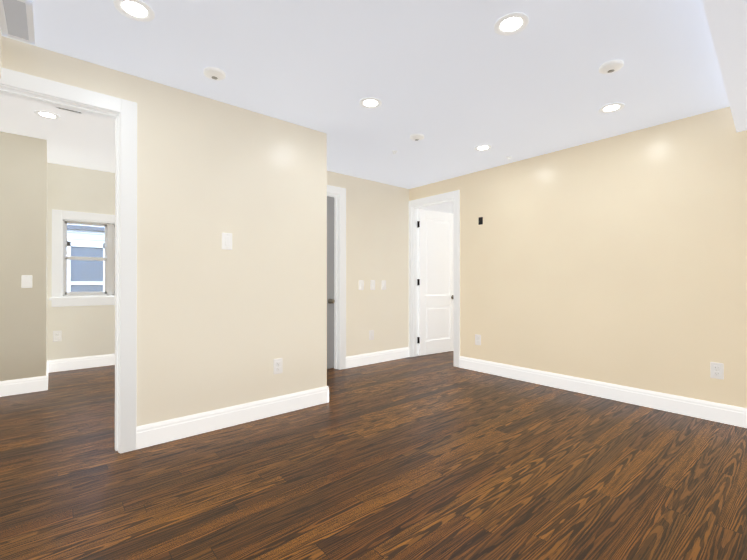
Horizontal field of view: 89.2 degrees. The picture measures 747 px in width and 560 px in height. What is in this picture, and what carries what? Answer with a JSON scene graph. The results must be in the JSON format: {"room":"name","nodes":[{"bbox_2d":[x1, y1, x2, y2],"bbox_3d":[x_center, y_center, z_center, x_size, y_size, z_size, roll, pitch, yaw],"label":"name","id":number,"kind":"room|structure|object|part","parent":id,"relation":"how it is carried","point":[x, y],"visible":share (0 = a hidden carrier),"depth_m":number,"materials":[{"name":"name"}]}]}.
{"room":"empty living room","nodes":[
{"label":"empty living room","id":0,"kind":"room"},
{"bbox_2d":[0,131,46,380],"bbox_3d":[-4.167,-0.148,2.782,2.670,2.380,0.120,0,0,-40],"label":"wall","id":1,"kind":"structure","parent":0,"point":[23,205],"depth_m":3.49,"materials":[{"name":"beige paint"}]},
{"bbox_2d":[0,376,47,396],"bbox_3d":[-4.118,0.974,2.732,2.684,0.135,0.014,0,0,-40],"label":"baseboard","id":2,"kind":"structure","parent":1,"relation":"attached to","point":[21,386],"depth_m":3.49,"materials":[{"name":"white wood"}]},
{"bbox_2d":[21,275,31,287],"bbox_3d":[-3.211,0.015,3.508,0.075,0.116,0.012,0,0,-40],"label":"light switch","id":3,"kind":"object","parent":1,"relation":"attached to","point":[26,281],"visible":1,"depth_m":3.50,"materials":[{"name":"white plastic"}]},
{"bbox_2d":[46,255,46,366],"bbox_3d":[-3.526,-0.144,3.997,0.120,2.380,0.900,0,0,-40],"label":"wall","id":4,"kind":"structure","parent":0,"point":[46,310],"depth_m":3.82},
{"bbox_2d":[0,94,114,172],"bbox_3d":[-3.290,-1.387,2.922,4.583,0.100,3.010,0,0,-40],"label":"ceiling","id":5,"kind":"structure","parent":0,"point":[82,140],"depth_m":3.41,"materials":[{"name":"white paint"}]},
{"bbox_2d":[34,110,59,119],"bbox_3d":[-2.637,-1.335,3.063,0.164,0.011,0.164,0,0,-40],"label":"recessed light","id":6,"kind":"object","parent":5,"relation":"in","point":[47,114],"visible":1,"depth_m":3.05,"materials":[{"name":"white plastic"}]},
{"bbox_2d":[47,162,114,360],"bbox_3d":[-3.080,-0.141,4.887,1.713,2.380,0.120,0,0,-40],"label":"wall","id":7,"kind":"structure","parent":0,"point":[86,331],"depth_m":4.47,"materials":[{"name":"beige paint"}]},
{"bbox_2d":[53,331,60,341],"bbox_3d":[-3.624,0.644,4.340,0.072,0.116,0.006,0,0,-40],"label":"outlet","id":8,"kind":"object","parent":7,"relation":"attached to","point":[54,336],"visible":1,"depth_m":4.33,"materials":[{"name":"white plastic"}]},
{"bbox_2d":[48,354,114,372],"bbox_3d":[-3.037,0.982,4.832,1.713,0.135,0.014,0,0,-40],"label":"baseboard","id":9,"kind":"structure","parent":7,"relation":"attached to","point":[79,363],"depth_m":4.47,"materials":[{"name":"white wood"}]},
{"bbox_2d":[49,209,114,306],"bbox_3d":[-3.264,-0.248,4.702,1.154,1.107,0.165,0,0,-40],"label":"window","id":10,"kind":"structure","parent":7,"relation":"in","point":[61,295],"depth_m":4.49,"materials":[{"name":"white wood"}]},
{"bbox_3d":[-3.279,-0.257,4.719,0.884,0.859,0.031,0,0,-40],"label":"glass","id":11,"kind":"part","parent":10,"relation":"part of","materials":[{"name":"clear glass"}]},
{"bbox_3d":[-3.279,-0.257,4.719,0.920,0.895,0.060,0,0,-40],"label":"sash","id":12,"kind":"part","parent":10,"relation":"part of","materials":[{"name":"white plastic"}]},
{"bbox_2d":[2,36,326,426],"bbox_3d":[-2.154,-0.111,1.829,4.503,2.300,0.120,0,0,-40],"label":"wall","id":13,"kind":"structure","parent":0,"point":[218,327],"depth_m":2.65,"materials":[{"name":"beige paint"}]},
{"bbox_2d":[0,67,136,453],"bbox_3d":[-1.876,-0.025,2.065,0.980,2.130,0.154,0,0,-40],"label":"door frame","id":14,"kind":"structure","parent":13,"relation":"attached to","point":[122,113],"depth_m":2.29,"materials":[{"name":"white wood"}]},
{"bbox_2d":[222,233,231,249],"bbox_3d":[-1.040,-0.275,2.691,0.072,0.116,0.012,0,0,-40],"label":"switch","id":15,"kind":"object","parent":13,"relation":"attached to","point":[226,240],"visible":1,"depth_m":2.69,"materials":[{"name":"white plastic"}]},
{"bbox_2d":[136,386,328,449],"bbox_3d":[-0.922,0.975,2.785,1.410,0.135,0.014,0,0,-40],"label":"baseboard","id":16,"kind":"structure","parent":13,"relation":"attached to","point":[148,435],"depth_m":2.67,"materials":[{"name":"white wood"}]},
{"bbox_2d":[274,358,281,373],"bbox_3d":[-0.741,0.670,2.942,0.072,0.116,0.010,0,0,-40],"label":"electrical outlet","id":17,"kind":"object","parent":13,"relation":"attached to","point":[277,366],"visible":1,"depth_m":2.94,"materials":[{"name":"white plastic"}]},
{"bbox_2d":[0,0,729,213],"bbox_3d":[-0.144,-1.307,3.095,9.600,0.100,6.820,0,0,-40],"label":"ceiling","id":18,"kind":"structure","parent":0,"point":[455,83],"depth_m":2.22,"materials":[{"name":"paint"}]},
{"bbox_2d":[0,29,1,78],"bbox_3d":[-2.113,-1.152,0.246,2.510,0.230,2.350,0,0,-40],"label":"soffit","id":19,"kind":"structure","parent":18,"relation":"attached to","point":[0,52],"depth_m":1.91,"materials":[{"name":"beige paint"}]},
{"bbox_2d":[0,0,34,44],"bbox_3d":[-1.719,-1.256,1.822,0.128,0.009,0.400,0,0,-40],"label":"ceiling vent","id":20,"kind":"object","parent":18,"relation":"in","point":[17,19],"visible":1,"depth_m":1.83,"materials":[{"name":"white"}]},
{"bbox_3d":[-1.719,-1.257,1.822,0.078,0.006,0.350,0,0,-40],"label":"door","id":21,"kind":"part","parent":20,"relation":"part of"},
{"bbox_2d":[113,0,154,21],"bbox_3d":[-1.111,-1.260,1.762,0.164,0.011,0.164,0,0,-40],"label":"recessed light","id":22,"kind":"object","parent":18,"relation":"in","point":[139,10],"visible":1,"depth_m":1.76,"materials":[{"name":"white plastic"}]},
{"bbox_2d":[203,67,225,80],"bbox_3d":[-0.965,-1.242,2.300,0.124,0.036,0.124,0,0,-40],"label":"smoke detector","id":23,"kind":"object","parent":18,"relation":"attached to","point":[215,73],"visible":0.96,"depth_m":2.27,"materials":[{"name":"white plastic"}]},
{"bbox_2d":[359,97,381,108],"bbox_3d":[-0.021,-1.257,2.688,0.164,0.011,0.164,0,0,-40],"label":"recessed light","id":24,"kind":"object","parent":18,"relation":"in","point":[370,102],"visible":1,"depth_m":2.68,"materials":[{"name":"white"}]},
{"bbox_2d":[410,133,423,140],"bbox_3d":[0.379,-1.238,3.308,0.124,0.036,0.124,0,0,-40],"label":"smoke detector","id":25,"kind":"object","parent":18,"relation":"attached to","point":[416,137],"visible":1,"depth_m":3.27,"materials":[{"name":"white plastic"}]},
{"bbox_2d":[474,145,491,150],"bbox_3d":[1.038,-1.254,3.588,0.164,0.011,0.164,0,0,-40],"label":"recessed light","id":26,"kind":"object","parent":18,"relation":"in","point":[482,147],"visible":1,"depth_m":3.58,"materials":[{"name":"white"}]},
{"bbox_2d":[494,12,528,35],"bbox_3d":[0.678,-1.260,1.865,0.164,0.011,0.164,0,0,-40],"label":"recessed light","id":27,"kind":"object","parent":18,"relation":"in","point":[511,23],"visible":1,"depth_m":1.86,"materials":[{"name":"white plastic"}]},
{"bbox_2d":[599,59,623,73],"bbox_3d":[1.395,-1.242,2.225,0.124,0.036,0.124,0,0,-40],"label":"smoke detector","id":28,"kind":"object","parent":18,"relation":"attached to","point":[611,66],"visible":0.92,"depth_m":2.20,"materials":[{"name":"white plastic"}]},
{"bbox_2d":[598,103,624,112],"bbox_3d":[1.737,-1.256,2.765,0.164,0.011,0.164,0,0,-40],"label":"recessed light","id":29,"kind":"object","parent":18,"relation":"in","point":[611,107],"visible":1,"depth_m":2.76,"materials":[{"name":"white plastic"}]},
{"bbox_2d":[702,0,746,131],"bbox_3d":[0.517,-1.167,0.192,6.448,0.200,1.140,0,0,-40],"label":"soffit","id":30,"kind":"structure","parent":18,"relation":"attached to","point":[727,21],"depth_m":1.72,"materials":[{"name":"paint"}]},
{"bbox_2d":[327,171,408,356],"bbox_3d":[-0.287,-0.101,4.611,1.945,2.300,0.120,0,0,-40],"label":"wall","id":31,"kind":"structure","parent":0,"point":[377,232],"depth_m":4.80,"materials":[{"name":"beige paint"}]},
{"bbox_2d":[327,196,334,368],"bbox_3d":[-0.741,0.028,4.279,0.700,2.022,0.175,0,0,-40],"label":"door","id":32,"kind":"structure","parent":31,"relation":"in","point":[330,282],"depth_m":4.46,"materials":[{"name":"grey wood"}]},
{"bbox_2d":[327,185,345,369],"bbox_3d":[-0.699,-0.018,4.260,0.850,2.130,0.154,0,0,-40],"label":"door frame","id":33,"kind":"structure","parent":31,"relation":"attached to","point":[338,194],"depth_m":4.45,"materials":[{"name":"white wood"}]},
{"bbox_2d":[359,280,363,289],"bbox_3d":[-0.150,0.064,4.640,0.072,0.116,0.012,0,0,-40],"label":"light switch","id":34,"kind":"object","parent":31,"relation":"attached to","point":[361,284],"visible":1,"depth_m":4.64,"materials":[{"name":"white plastic"}]},
{"bbox_2d":[369,330,373,339],"bbox_3d":[-0.025,0.691,4.746,0.072,0.116,0.010,0,0,-40],"label":"electrical outlet","id":35,"kind":"object","parent":31,"relation":"attached to","point":[371,334],"visible":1,"depth_m":4.74,"materials":[{"name":"white plastic"}]},
{"bbox_2d":[371,280,374,289],"bbox_3d":[-0.007,0.064,4.762,0.072,0.116,0.012,0,0,-40],"label":"light switch","id":36,"kind":"object","parent":31,"relation":"attached to","point":[372,284],"visible":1,"depth_m":4.76,"materials":[{"name":"white plastic"}]},
{"bbox_2d":[346,347,408,368],"bbox_3d":[0.083,0.982,4.833,1.088,0.135,0.014,0,0,-40],"label":"baseboard","id":37,"kind":"structure","parent":31,"relation":"attached to","point":[370,358],"depth_m":4.79,"materials":[{"name":"white wood"}]},
{"bbox_2d":[382,281,385,289],"bbox_3d":[0.135,0.065,4.882,0.072,0.116,0.012,0,0,-40],"label":"light switch","id":38,"kind":"object","parent":31,"relation":"attached to","point":[383,285],"visible":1,"depth_m":4.88,"materials":[{"name":"white plastic"}]},
{"bbox_2d":[0,351,746,559],"bbox_3d":[-1.121,1.097,4.081,10.200,0.100,10.400,0,0,-40],"label":"floor","id":39,"kind":"structure","parent":0,"point":[438,456],"depth_m":1.98,"materials":[{"name":"brown wood"}]},
{"bbox_2d":[409,106,746,407],"bbox_3d":[1.309,-0.102,4.327,0.120,2.300,6.660,0,0,-40],"label":"wall","id":40,"kind":"structure","parent":0,"point":[621,259],"depth_m":3.27,"materials":[{"name":"beige paint"}]},
{"bbox_2d":[409,190,459,366],"bbox_3d":[0.812,-0.015,4.911,0.154,2.130,0.843,0,0,-40],"label":"door frame","id":41,"kind":"structure","parent":40,"relation":"attached to","point":[452,196],"depth_m":4.99,"materials":[{"name":"white wood"}]},
{"bbox_2d":[417,209,453,355],"bbox_3d":[0.912,0.032,5.424,0.712,2.022,0.175,0,0,-34],"label":"door","id":42,"kind":"structure","parent":40,"relation":"in","point":[435,291],"depth_m":5.39,"materials":[{"name":"white wood"}]},
{"bbox_3d":[0.621,0.031,5.230,0.012,1.690,0.045,0,0,-34],"label":"door hinge","id":43,"kind":"part","parent":42,"relation":"part of","materials":[{"name":"black metal"}]},
{"bbox_3d":[0.916,-0.004,5.426,0.498,1.720,0.023,0,0,-34],"label":"panel","id":44,"kind":"part","parent":42,"relation":"part of","materials":[{"name":"white wood"}]},
{"bbox_2d":[475,334,480,344],"bbox_3d":[1.200,0.688,4.352,0.010,0.116,0.072,0,0,-40],"label":"electrical outlet","id":45,"kind":"object","parent":40,"relation":"attached to","point":[477,339],"visible":1,"depth_m":4.35,"materials":[{"name":"white plastic"}]},
{"bbox_2d":[479,217,482,224],"bbox_3d":[1.225,-0.676,4.332,0.004,0.084,0.056,0,0,-40],"label":"outlet box","id":46,"kind":"object","parent":40,"relation":"attached to","point":[480,220],"visible":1,"depth_m":4.33,"materials":[{"name":"black plastic"}]},
{"bbox_2d":[459,356,746,427],"bbox_3d":[2.186,0.976,3.189,0.014,0.135,3.556,0,0,-40],"label":"baseboard","id":47,"kind":"structure","parent":40,"relation":"attached to","point":[720,413],"depth_m":3.25,"materials":[{"name":"white wood"}]},
{"bbox_2d":[710,362,723,378],"bbox_3d":[2.529,0.668,2.789,0.010,0.116,0.072,0,0,-40],"label":"electrical outlet","id":48,"kind":"object","parent":40,"relation":"attached to","point":[717,370],"visible":1,"depth_m":2.79,"materials":[{"name":"white plastic"}]},
{"label":"outside","id":49,"kind":"structure","parent":0,"visible":0},
{"bbox_2d":[67,224,104,291],"bbox_3d":[-3.951,-1.446,6.029,14.000,7.000,2.980,0,0,-40],"label":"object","id":50,"kind":"structure","parent":49,"point":[96,271],"depth_m":6.71,"materials":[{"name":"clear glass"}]}
]}

